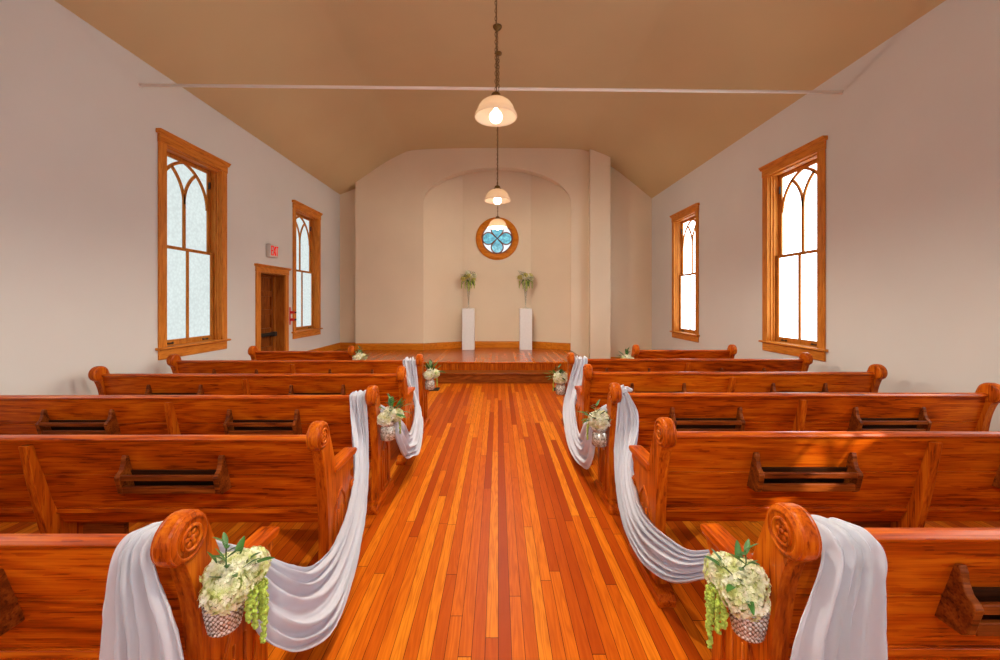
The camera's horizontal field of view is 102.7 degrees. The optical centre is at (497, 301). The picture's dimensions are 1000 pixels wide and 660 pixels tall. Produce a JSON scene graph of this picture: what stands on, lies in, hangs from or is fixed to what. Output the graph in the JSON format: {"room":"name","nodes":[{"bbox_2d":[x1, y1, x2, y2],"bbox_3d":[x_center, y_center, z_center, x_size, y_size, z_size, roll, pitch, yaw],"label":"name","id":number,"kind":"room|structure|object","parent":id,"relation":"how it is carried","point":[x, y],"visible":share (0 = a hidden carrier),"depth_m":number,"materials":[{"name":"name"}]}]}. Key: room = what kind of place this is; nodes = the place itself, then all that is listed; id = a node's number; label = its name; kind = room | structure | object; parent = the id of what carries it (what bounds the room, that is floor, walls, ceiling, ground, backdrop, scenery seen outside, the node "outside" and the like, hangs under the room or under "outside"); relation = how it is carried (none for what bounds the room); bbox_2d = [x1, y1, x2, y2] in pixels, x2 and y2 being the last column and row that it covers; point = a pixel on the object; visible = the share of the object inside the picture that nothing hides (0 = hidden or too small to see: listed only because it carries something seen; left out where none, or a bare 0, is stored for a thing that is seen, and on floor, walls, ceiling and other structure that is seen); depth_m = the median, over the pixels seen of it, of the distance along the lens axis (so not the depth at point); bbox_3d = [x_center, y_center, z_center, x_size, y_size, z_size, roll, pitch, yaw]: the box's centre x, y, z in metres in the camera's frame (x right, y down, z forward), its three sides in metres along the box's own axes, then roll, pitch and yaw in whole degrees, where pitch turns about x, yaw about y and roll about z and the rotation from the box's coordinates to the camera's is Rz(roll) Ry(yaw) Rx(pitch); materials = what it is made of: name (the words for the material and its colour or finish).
{"room":"church","nodes":[
{"label":"church","id":0,"kind":"room"},
{"bbox_2d":[0,0,339,394],"bbox_3d":[-4.180,-0.605,3.500,0.300,4.410,14.600,0,0,0],"label":"wall","id":1,"kind":"structure","parent":0,"point":[79,143],"depth_m":4.00,"materials":[{"name":"beige paint"}]},
{"bbox_2d":[155,128,230,359],"bbox_3d":[-4.123,-0.680,5.327,0.314,2.740,1.255,0,0,0],"label":"window","id":2,"kind":"structure","parent":1,"relation":"in","point":[192,181],"depth_m":5.40,"materials":[{"name":"brown wood"}]},
{"bbox_2d":[266,244,277,257],"bbox_3d":[-3.986,-0.900,7.065,0.089,0.230,0.250,0,0,0],"label":"exit sign","id":3,"kind":"object","parent":1,"relation":"attached to","point":[271,249],"visible":1,"depth_m":6.99,"materials":[{"name":"white plastic"}]},
{"bbox_2d":[254,263,291,350],"bbox_3d":[-4.144,0.455,7.152,0.352,2.190,1.085,0,0,0],"label":"door","id":4,"kind":"structure","parent":1,"relation":"in","point":[271,282],"depth_m":7.40,"materials":[{"name":"brown wood"}]},
{"bbox_2d":[289,307,296,324],"bbox_3d":[-3.967,0.270,7.740,0.125,0.340,0.040,0,0,0],"label":"wall bracket","id":5,"kind":"object","parent":1,"relation":"attached to","point":[290,311],"visible":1,"depth_m":7.72,"materials":[{"name":"red metal"}]},
{"bbox_2d":[291,200,322,338],"bbox_3d":[-4.123,-0.635,8.440,0.314,2.730,1.270,0,0,0],"label":"window","id":6,"kind":"structure","parent":1,"relation":"in","point":[306,220],"depth_m":8.65,"materials":[{"name":"brown wood"}]},
{"bbox_2d":[308,342,354,350],"bbox_3d":[-3.780,1.107,9.065,0.500,0.155,2.270,0,0,0],"label":"baseboard","id":7,"kind":"structure","parent":1,"relation":"attached to","point":[342,345],"depth_m":9.93,"materials":[{"name":"brown wood"}]},
{"bbox_2d":[138,83,843,94],"bbox_3d":[-0.055,-2.415,4.530,7.951,0.098,0.048,0,0,0],"label":"rod","id":8,"kind":"object","parent":1,"relation":"attached to","point":[140,85],"visible":1,"depth_m":4.52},
{"bbox_2d":[334,348,582,363],"bbox_3d":[-1.115,1.202,9.185,5.830,0.035,2.570,0,0,0],"label":"floor","id":9,"kind":"structure","parent":0,"point":[450,355],"depth_m":8.86,"materials":[{"name":"brown wood"}]},
{"bbox_2d":[462,308,474,349],"bbox_3d":[-0.738,0.672,10.020,0.300,1.025,0.290,0,0,0],"label":"pedestal","id":10,"kind":"object","parent":9,"relation":"on","point":[468,314],"visible":1,"depth_m":9.88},
{"bbox_2d":[460,270,476,307],"bbox_3d":[-0.734,-0.322,10.027,0.438,0.963,0.432,0,0,0],"label":"vase","id":11,"kind":"object","parent":10,"relation":"on","point":[471,278],"visible":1,"depth_m":9.96,"materials":[{"name":"clear glass"}]},
{"bbox_2d":[519,308,531,349],"bbox_3d":[0.692,0.672,10.020,0.300,1.025,0.290,0,0,0],"label":"pedestal","id":12,"kind":"object","parent":9,"relation":"on","point":[525,314],"visible":1,"depth_m":9.88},
{"bbox_2d":[517,271,534,307],"bbox_3d":[0.686,-0.322,10.038,0.470,0.963,0.441,0,0,11],"label":"vase","id":13,"kind":"object","parent":12,"relation":"on","point":[522,276],"visible":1,"depth_m":9.96,"materials":[{"name":"clear glass"}]},
{"bbox_2d":[355,148,588,358],"bbox_3d":[-0.635,-1.120,10.200,5.790,5.440,0.600,0,0,0],"label":"wall","id":14,"kind":"structure","parent":0,"point":[539,209],"depth_m":9.95,"materials":[{"name":"paint"}]},
{"bbox_2d":[355,341,570,349],"bbox_3d":[-0.865,1.103,10.149,5.330,0.165,0.542,0,0,0],"label":"baseboard","id":15,"kind":"structure","parent":14,"relation":"attached to","point":[458,344],"depth_m":10.04,"materials":[{"name":"brown wood"}]},
{"bbox_2d":[476,217,518,259],"bbox_3d":[-0.020,-1.650,10.387,1.120,1.120,0.065,0,0,0],"label":"window","id":16,"kind":"structure","parent":14,"relation":"in","point":[494,244],"depth_m":10.38,"materials":[{"name":"brown wood"}]},
{"bbox_2d":[340,167,651,356],"bbox_3d":[-0.055,-1.125,10.300,8.150,5.450,0.200,0,0,0],"label":"wall","id":17,"kind":"structure","parent":0,"point":[631,208],"depth_m":10.20,"materials":[{"name":"paint"}]},
{"bbox_2d":[0,380,999,659],"bbox_3d":[-0.055,1.610,3.450,8.550,0.120,14.700,0,0,0],"label":"floor","id":18,"kind":"structure","parent":0,"point":[491,541],"depth_m":2.50,"materials":[{"name":"brown wood"}]},
{"bbox_2d":[0,509,279,659],"bbox_3d":[-2.368,1.081,1.363,2.981,0.938,0.551,0,0,0],"label":"pew","id":19,"kind":"object","parent":18,"relation":"on","point":[53,586],"visible":0.7,"depth_m":1.21,"materials":[{"name":"brown wood"}]},
{"bbox_2d":[99,390,368,659],"bbox_3d":[-0.887,1.043,2.040,0.408,0.795,1.977,0,0,0],"label":"draped cloth","id":20,"kind":"object","parent":19,"relation":"hanging from","point":[306,604],"visible":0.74,"depth_m":1.37,"materials":[{"name":"white fabric"}]},
{"bbox_2d":[197,532,274,642],"bbox_3d":[-0.785,0.861,1.204,0.197,0.390,0.190,0,0,-45],"label":"flower basket","id":21,"kind":"object","parent":19,"relation":"attached to","point":[233,580],"visible":1,"depth_m":1.18,"materials":[{"name":"silver metal"}]},
{"bbox_2d":[0,421,356,560],"bbox_3d":[-2.368,1.081,2.248,2.981,0.938,0.551,0,0,0],"label":"pew","id":22,"kind":"object","parent":18,"relation":"on","point":[64,484],"visible":0.93,"depth_m":2.11,"materials":[{"name":"brown wood"}]},
{"bbox_2d":[0,385,393,514],"bbox_3d":[-2.368,1.081,3.133,2.981,0.938,0.551,0,0,0],"label":"pew","id":23,"kind":"object","parent":18,"relation":"on","point":[19,414],"visible":0.67,"depth_m":2.97,"materials":[{"name":"brown wood"}]},
{"bbox_2d":[377,393,411,440],"bbox_3d":[-0.794,0.847,2.993,0.292,0.365,0.254,0,0,0],"label":"flower vase","id":24,"kind":"object","parent":23,"relation":"attached to","point":[391,415],"visible":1,"depth_m":2.96,"materials":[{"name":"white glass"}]},
{"bbox_2d":[88,366,414,464],"bbox_3d":[-2.368,1.081,4.018,2.981,0.938,0.551,0,0,0],"label":"pew","id":25,"kind":"object","parent":18,"relation":"on","point":[395,385],"visible":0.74,"depth_m":3.84,"materials":[{"name":"brown wood"}]},
{"bbox_2d":[380,357,423,458],"bbox_3d":[-0.897,1.013,3.910,0.325,0.735,1.799,0,0,-4],"label":"draped cloth","id":26,"kind":"object","parent":25,"relation":"hanging from","point":[409,443],"visible":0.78,"depth_m":3.91,"materials":[{"name":"white fabric"}]},
{"bbox_2d":[166,354,429,432],"bbox_3d":[-2.368,1.081,4.903,2.981,0.938,0.551,0,0,0],"label":"pew","id":27,"kind":"object","parent":18,"relation":"on","point":[178,366],"visible":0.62,"depth_m":4.72,"materials":[{"name":"brown wood"}]},
{"bbox_2d":[423,359,445,389],"bbox_3d":[-0.759,0.860,4.805,0.301,0.379,0.258,0,0,0],"label":"flower vase","id":28,"kind":"object","parent":27,"relation":"attached to","point":[431,372],"visible":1,"depth_m":4.76,"materials":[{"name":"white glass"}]},
{"bbox_2d":[248,346,355,359],"bbox_3d":[-2.735,1.081,5.788,1.466,0.938,0.551,0,0,0],"label":"pew","id":29,"kind":"object","parent":18,"relation":"on","point":[253,352],"visible":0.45,"depth_m":5.60,"materials":[{"name":"brown wood"}]},
{"bbox_2d":[352,345,370,359],"bbox_3d":[-1.903,0.767,5.585,0.272,0.365,0.259,0,0,-14],"label":"flower vase","id":30,"kind":"object","parent":29,"relation":"attached to","point":[359,356],"visible":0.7,"depth_m":5.56,"materials":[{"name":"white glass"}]},
{"bbox_2d":[424,364,566,379],"bbox_3d":[-1.125,1.385,9.171,5.810,0.329,2.497,0,0,0],"label":"step","id":31,"kind":"structure","parent":18,"relation":"on","point":[443,366],"depth_m":7.92,"materials":[{"name":"brown wood"}]},
{"bbox_2d":[438,370,557,382],"bbox_3d":[0.010,1.450,7.753,2.340,0.200,0.325,0,0,0],"label":"step","id":32,"kind":"structure","parent":18,"relation":"on","point":[451,376],"depth_m":7.62,"materials":[{"name":"brown wood"}]},
{"bbox_2d":[631,344,736,358],"bbox_3d":[2.600,1.071,5.788,1.436,0.958,0.551,0,0,0],"label":"pew","id":33,"kind":"object","parent":18,"relation":"on","point":[730,353],"visible":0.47,"depth_m":5.60,"materials":[{"name":"brown wood"}]},
{"bbox_2d":[615,348,634,358],"bbox_3d":[1.777,0.797,5.581,0.241,0.365,0.273,0,0,-20],"label":"flower vase","id":34,"kind":"object","parent":33,"relation":"attached to","point":[625,356],"visible":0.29,"depth_m":5.57,"materials":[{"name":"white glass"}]},
{"bbox_2d":[561,352,812,426],"bbox_3d":[2.240,1.071,4.903,2.856,0.958,0.551,0,0,0],"label":"pew","id":35,"kind":"object","parent":18,"relation":"on","point":[805,359],"visible":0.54,"depth_m":4.72,"materials":[{"name":"brown wood"}]},
{"bbox_2d":[546,364,567,394],"bbox_3d":[0.700,0.917,4.807,0.303,0.386,0.328,0,0,0],"label":"flower vase","id":36,"kind":"object","parent":35,"relation":"attached to","point":[560,377],"visible":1,"depth_m":4.75,"materials":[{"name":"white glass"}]},
{"bbox_2d":[575,364,887,464],"bbox_3d":[2.240,1.071,4.018,2.856,0.958,0.551,0,0,0],"label":"pew","id":37,"kind":"object","parent":18,"relation":"on","point":[595,385],"visible":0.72,"depth_m":3.85,"materials":[{"name":"brown wood"}]},
{"bbox_2d":[563,356,606,468],"bbox_3d":[0.832,1.030,3.906,0.320,0.798,1.791,0,0,4],"label":"draped cloth","id":38,"kind":"object","parent":37,"relation":"hanging from","point":[582,450],"visible":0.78,"depth_m":4.03,"materials":[{"name":"white fabric"}]},
{"bbox_2d":[594,383,999,514],"bbox_3d":[2.240,1.071,3.133,2.856,0.958,0.551,0,0,0],"label":"pew","id":39,"kind":"object","parent":18,"relation":"on","point":[688,411],"visible":0.56,"depth_m":2.96,"materials":[{"name":"brown wood"}]},
{"bbox_2d":[576,400,612,447],"bbox_3d":[0.733,0.892,3.011,0.259,0.365,0.281,0,0,0],"label":"flower vase","id":40,"kind":"object","parent":39,"relation":"attached to","point":[599,422],"visible":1,"depth_m":2.95,"materials":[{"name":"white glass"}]},
{"bbox_2d":[628,417,999,607],"bbox_3d":[2.240,1.071,2.248,2.856,0.958,0.551,0,0,0],"label":"pew","id":41,"kind":"object","parent":18,"relation":"on","point":[864,479],"visible":0.89,"depth_m":2.10,"materials":[{"name":"brown wood"}]},
{"bbox_2d":[700,503,999,659],"bbox_3d":[2.240,1.071,1.363,2.856,0.958,0.551,0,0,0],"label":"pew","id":42,"kind":"object","parent":18,"relation":"on","point":[943,584],"visible":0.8,"depth_m":1.21,"materials":[{"name":"brown wood"}]},
{"bbox_2d":[702,539,771,648],"bbox_3d":[0.739,0.882,1.212,0.181,0.382,0.219,0,0,0],"label":"flower basket","id":43,"kind":"object","parent":42,"relation":"attached to","point":[739,584],"visible":1,"depth_m":1.19,"materials":[{"name":"silver metal"}]},
{"bbox_2d":[614,385,887,659],"bbox_3d":[0.912,1.006,2.032,0.321,0.809,1.968,0,0,0],"label":"draped cloth","id":44,"kind":"object","parent":42,"relation":"hanging from","point":[844,617],"visible":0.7,"depth_m":1.10,"materials":[{"name":"white fabric"}]},
{"bbox_2d":[55,0,945,197],"bbox_3d":[-0.055,-3.395,3.500,8.550,1.510,14.600,0,0,0],"label":"ceiling","id":45,"kind":"structure","parent":0,"point":[338,137],"depth_m":5.80,"materials":[{"name":"beige paint"}]},
{"bbox_2d":[474,0,516,126],"bbox_3d":[-0.018,-2.670,3.420,0.367,2.279,0.367,0,0,28],"label":"pendant lamp","id":46,"kind":"object","parent":45,"relation":"hanging from","point":[495,110],"visible":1,"depth_m":3.42,"materials":[{"name":"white glass"}]},
{"bbox_2d":[484,23,510,203],"bbox_3d":[-0.008,-2.579,5.530,0.368,2.459,0.368,0,0,0],"label":"pendant lamp","id":47,"kind":"object","parent":45,"relation":"hanging from","point":[497,195],"visible":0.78,"depth_m":5.49,"materials":[{"name":"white glass"}]},
{"bbox_2d":[488,154,506,229],"bbox_3d":[-0.006,-2.595,7.660,0.368,2.429,0.368,0,0,0],"label":"pendant lamp","id":48,"kind":"object","parent":45,"relation":"hanging from","point":[497,223],"visible":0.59,"depth_m":7.57,"materials":[{"name":"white glass"}]},
{"bbox_2d":[589,149,610,358],"bbox_3d":[2.493,-1.091,10.020,0.495,5.322,0.560,0,0,0],"label":"wall","id":49,"kind":"structure","parent":0,"point":[599,163],"depth_m":9.74,"materials":[{"name":"paint"}]},
{"bbox_2d":[652,0,999,430],"bbox_3d":[4.070,-0.555,3.500,0.300,4.310,14.600,0,0,0],"label":"wall","id":50,"kind":"structure","parent":0,"point":[913,131],"depth_m":3.97,"materials":[{"name":"beige paint"}]},
{"bbox_2d":[670,203,699,341],"bbox_3d":[4.013,-0.570,8.385,0.314,2.720,1.240,0,0,0],"label":"window","id":51,"kind":"structure","parent":50,"relation":"in","point":[685,223],"depth_m":8.57,"materials":[{"name":"brown wood"}]},
{"bbox_2d":[758,135,827,360],"bbox_3d":[4.013,-0.635,5.340,0.314,2.690,1.190,0,0,0],"label":"window","id":52,"kind":"structure","parent":50,"relation":"in","point":[794,183],"depth_m":5.43,"materials":[{"name":"brown wood"}]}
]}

